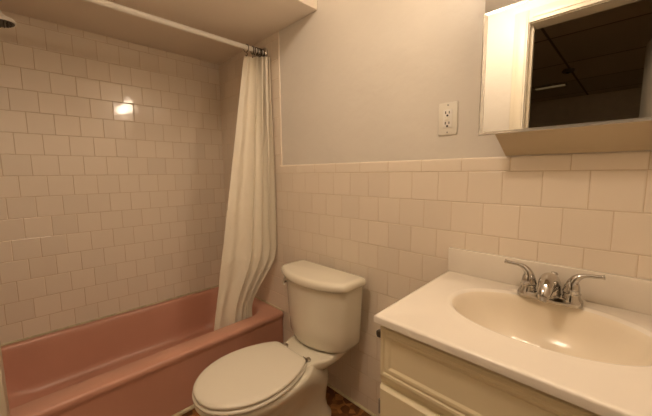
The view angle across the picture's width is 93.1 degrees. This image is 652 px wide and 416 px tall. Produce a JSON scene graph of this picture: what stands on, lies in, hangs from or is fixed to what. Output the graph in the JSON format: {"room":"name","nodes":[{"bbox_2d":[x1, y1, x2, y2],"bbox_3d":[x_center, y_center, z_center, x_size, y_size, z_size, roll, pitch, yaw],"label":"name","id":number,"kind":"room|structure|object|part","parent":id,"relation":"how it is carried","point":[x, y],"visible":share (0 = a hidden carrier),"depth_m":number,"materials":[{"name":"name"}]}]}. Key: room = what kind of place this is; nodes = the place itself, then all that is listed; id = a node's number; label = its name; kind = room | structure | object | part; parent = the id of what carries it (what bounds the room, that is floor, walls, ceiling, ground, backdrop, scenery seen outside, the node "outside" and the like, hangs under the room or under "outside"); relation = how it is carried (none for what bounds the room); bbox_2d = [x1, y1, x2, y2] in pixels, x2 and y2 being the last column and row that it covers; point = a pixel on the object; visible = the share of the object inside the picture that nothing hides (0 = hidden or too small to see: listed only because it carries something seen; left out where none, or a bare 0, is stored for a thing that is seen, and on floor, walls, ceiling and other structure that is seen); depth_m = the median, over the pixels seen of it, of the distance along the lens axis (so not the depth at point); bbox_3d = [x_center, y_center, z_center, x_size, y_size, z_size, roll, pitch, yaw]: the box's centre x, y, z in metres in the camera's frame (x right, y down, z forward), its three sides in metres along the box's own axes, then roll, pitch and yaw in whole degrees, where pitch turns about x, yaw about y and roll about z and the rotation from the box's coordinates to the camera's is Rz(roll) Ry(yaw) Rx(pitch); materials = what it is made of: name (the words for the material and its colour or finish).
{"room":"bathroom","nodes":[
{"label":"bathroom","id":0,"kind":"room"},
{"bbox_2d":[0,343,9,415],"bbox_3d":[-1.157,0.099,0.856,0.285,1.975,0.100,-7,9,-44],"label":"wall partition","id":1,"kind":"structure","parent":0,"point":[4,404],"depth_m":0.98,"materials":[{"name":"beige"}]},
{"bbox_2d":[0,10,225,343],"bbox_3d":[-1.369,-0.175,1.890,1.720,2.290,0.120,-7,9,-44],"label":"wall","id":2,"kind":"structure","parent":0,"point":[112,194],"depth_m":1.83,"materials":[{"name":"tile"}]},
{"bbox_2d":[1,285,283,346],"bbox_3d":[-1.053,0.690,1.699,1.492,0.013,0.728,-7,9,-44],"label":"trim","id":3,"kind":"structure","parent":2,"relation":"attached to","point":[37,335],"depth_m":1.92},
{"bbox_2d":[0,0,316,63],"bbox_3d":[-0.953,-1.114,1.368,1.504,0.315,1.066,-7,9,-44],"label":"ceiling","id":4,"kind":"structure","parent":0,"point":[249,22],"depth_m":1.61,"materials":[{"name":"paint"}]},
{"bbox_2d":[172,404,193,415],"bbox_3d":[-0.674,1.004,1.557,1.197,0.021,0.022,-7,9,-44],"label":"trim","id":5,"kind":"structure","parent":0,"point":[191,407],"depth_m":1.52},
{"bbox_2d":[181,386,370,415],"bbox_3d":[-0.449,1.107,1.114,1.720,0.100,2.660,-7,9,-44],"label":"floor","id":6,"kind":"structure","parent":0,"point":[339,405],"depth_m":1.55,"materials":[{"name":"tile"}]},
{"bbox_2d":[1,286,282,415],"bbox_3d":[-1.037,0.844,1.701,1.486,0.301,0.760,-7,9,-44],"label":"bathtub","id":7,"kind":"object","parent":6,"relation":"on","point":[148,360],"visible":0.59,"depth_m":1.67,"materials":[{"name":"pink ceramic"}]},
{"bbox_2d":[192,260,365,415],"bbox_3d":[-0.220,0.675,1.346,0.705,0.701,0.448,-7,9,-44],"label":"toilet","id":8,"kind":"object","parent":6,"relation":"on","point":[275,378],"visible":1,"depth_m":1.34,"materials":[{"name":"beige ceramic"}]},
{"bbox_3d":[-0.306,0.679,1.241,0.434,0.020,0.354,-7,9,-44],"label":"seat","id":9,"kind":"part","parent":8,"relation":"part of","materials":[{"name":"beige plastic"}]},
{"bbox_3d":[-0.306,0.656,1.238,0.428,0.023,0.348,-7,9,-44],"label":"lid","id":10,"kind":"part","parent":8,"relation":"part of","materials":[{"name":"beige plastic"}]},
{"bbox_3d":[-0.050,0.325,1.478,0.220,0.040,0.446,-7,9,-44],"label":"tank lid","id":11,"kind":"part","parent":8,"relation":"part of","materials":[{"name":"beige ceramic"}]},
{"bbox_3d":[-0.042,0.494,1.503,0.203,0.307,0.412,-7,9,-44],"label":"tank","id":12,"kind":"part","parent":8,"relation":"part of","materials":[{"name":"beige ceramic"}]},
{"bbox_2d":[376,325,599,415],"bbox_3d":[0.526,0.688,0.806,0.473,0.783,0.650,-7,9,-44],"label":"vanity cabinet","id":13,"kind":"object","parent":6,"relation":"on","point":[418,378],"visible":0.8,"depth_m":0.70,"materials":[{"name":"beige wood"}]},
{"bbox_3d":[0.260,0.730,0.759,0.018,0.485,0.312,-7,9,-44],"label":"door","id":14,"kind":"part","parent":13,"relation":"part of","materials":[{"name":"beige wood"}]},
{"bbox_2d":[374,247,651,415],"bbox_3d":[0.523,0.305,0.754,0.502,0.229,0.671,-7,9,-44],"label":"sink","id":15,"kind":"object","parent":13,"relation":"in","point":[596,358],"visible":0.94,"depth_m":0.79,"materials":[{"name":"ceramic"}]},
{"bbox_2d":[452,292,651,365],"bbox_3d":[0.537,0.348,0.780,0.305,0.138,0.437,-7,9,-44],"label":"basin","id":16,"kind":"object","parent":15,"relation":"in","point":[589,336],"depth_m":0.83,"materials":[{"name":"white ceramic"}]},
{"bbox_2d":[504,259,605,308],"bbox_3d":[0.627,0.214,0.860,0.221,0.098,0.126,2,7,23],"label":"faucet","id":17,"kind":"object","parent":15,"relation":"on","point":[549,289],"visible":1,"depth_m":0.84,"materials":[{"name":"silver metal"}]},
{"bbox_3d":[0.585,0.203,0.927,0.049,0.088,0.090,-7,9,-44],"label":"handle","id":18,"kind":"part","parent":17,"relation":"part of","materials":[{"name":"silver metal"}]},
{"bbox_3d":[0.619,0.222,0.862,0.127,0.079,0.059,-7,9,-44],"label":"spout","id":19,"kind":"part","parent":17,"relation":"part of","materials":[{"name":"silver metal"}]},
{"bbox_3d":[0.636,0.251,0.882,0.056,0.020,0.154,-7,9,-44],"label":"plate","id":20,"kind":"part","parent":17,"relation":"part of","materials":[{"name":"silver metal"}]},
{"bbox_3d":[0.685,0.213,0.827,0.049,0.088,0.090,-7,9,-44],"label":"handle","id":21,"kind":"part","parent":17,"relation":"part of","materials":[{"name":"silver metal"}]},
{"bbox_2d":[279,0,651,415],"bbox_3d":[0.150,-0.147,1.510,0.100,2.290,2.560,-7,9,-44],"label":"wall","id":22,"kind":"structure","parent":0,"point":[396,231],"depth_m":1.26,"materials":[{"name":"paint"}]},
{"bbox_2d":[219,32,284,343],"bbox_3d":[-0.525,-0.054,2.140,0.006,1.975,0.734,-7,9,-44],"label":"tiles","id":23,"kind":"structure","parent":22,"relation":"attached to","point":[271,289],"depth_m":2.04,"materials":[{"name":"beige tile"}]},
{"bbox_2d":[83,0,267,56],"bbox_3d":[-0.898,-0.871,1.346,1.491,0.060,0.060,-7,9,-44],"label":"curtain rod","id":24,"kind":"object","parent":23,"relation":"attached to","point":[104,3],"visible":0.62,"depth_m":1.48,"materials":[{"name":"white metal"}]},
{"bbox_2d":[214,56,276,330],"bbox_3d":[-0.502,-0.079,1.821,0.397,1.607,0.098,-4,7,-28],"label":"shower curtain","id":25,"kind":"object","parent":24,"relation":"hanging from","point":[250,244],"visible":0.98,"depth_m":1.83,"materials":[{"name":"beige fabric"}]},
{"bbox_2d":[277,31,281,164],"bbox_3d":[-0.269,-0.631,1.808,0.006,0.757,0.012,-7,9,-44],"label":"trim","id":26,"kind":"structure","parent":22,"relation":"attached to","point":[278,31],"depth_m":1.80,"materials":[{"name":"beige tile"}]},
{"bbox_2d":[327,383,376,415],"bbox_3d":[0.124,0.993,1.603,0.016,0.015,1.040,-7,9,-44],"label":"trim","id":27,"kind":"structure","parent":22,"relation":"attached to","point":[328,384],"depth_m":1.58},
{"bbox_2d":[438,101,457,135],"bbox_3d":[0.441,-0.323,1.120,0.009,0.115,0.070,-7,9,-44],"label":"wall outlet","id":28,"kind":"object","parent":22,"relation":"attached to","point":[448,112],"visible":1,"depth_m":1.12,"materials":[{"name":"white plastic"}]},
{"bbox_2d":[443,109,451,128],"bbox_3d":[0.440,-0.323,1.118,0.003,0.066,0.033,-7,9,-44],"label":"receptacle","id":29,"kind":"object","parent":28,"relation":"attached to","point":[447,113],"depth_m":1.12,"materials":[{"name":"white plastic"}]},
{"bbox_2d":[281,151,651,172],"bbox_3d":[0.339,-0.169,1.248,0.006,0.047,1.726,-7,9,-44],"label":"trim","id":30,"kind":"structure","parent":22,"relation":"attached to","point":[634,160],"depth_m":1.00,"materials":[{"name":"tile"}]},
{"bbox_2d":[485,0,522,12],"bbox_3d":[0.670,-0.762,0.697,0.190,0.435,0.549,-7,9,-44],"label":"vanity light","id":31,"kind":"object","parent":22,"relation":"attached to","point":[490,5],"visible":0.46,"depth_m":0.88,"materials":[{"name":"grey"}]},
{"bbox_2d":[448,247,651,314],"bbox_3d":[0.695,0.214,0.915,0.018,0.088,0.671,-7,9,-44],"label":"backsplash","id":32,"kind":"structure","parent":22,"relation":"attached to","point":[634,294],"depth_m":0.89,"materials":[{"name":"stone"}]},
{"bbox_2d":[478,0,651,155],"bbox_3d":[0.697,-0.347,0.766,0.126,0.404,0.552,-7,9,-44],"label":"medicine cabinet","id":33,"kind":"object","parent":22,"relation":"attached to","point":[558,76],"visible":1,"depth_m":0.78,"materials":[{"name":"beige wood"}]},
{"bbox_3d":[-1.302,-0.040,0.694,0.120,2.290,1.685,-7,9,-44],"label":"wall","id":34,"kind":"structure","parent":0,"visible":0},
{"bbox_3d":[-1.584,0.077,1.087,0.008,1.975,0.750,-7,9,-44],"label":"tiles","id":35,"kind":"structure","parent":34,"relation":"attached to","visible":0},
{"bbox_2d":[0,10,16,27],"bbox_3d":[-1.458,-0.823,1.154,0.420,0.171,0.104,-7,9,-44],"label":"shower","id":36,"kind":"object","parent":35,"relation":"attached to","point":[5,22],"visible":1,"depth_m":1.27,"materials":[{"name":"silver metal"}]},
{"bbox_3d":[-1.345,-0.760,1.273,0.092,0.017,0.092,-7,9,-44],"label":"nozzle plate","id":37,"kind":"part","parent":36,"relation":"part of","materials":[{"name":"grey metal"}]}
]}

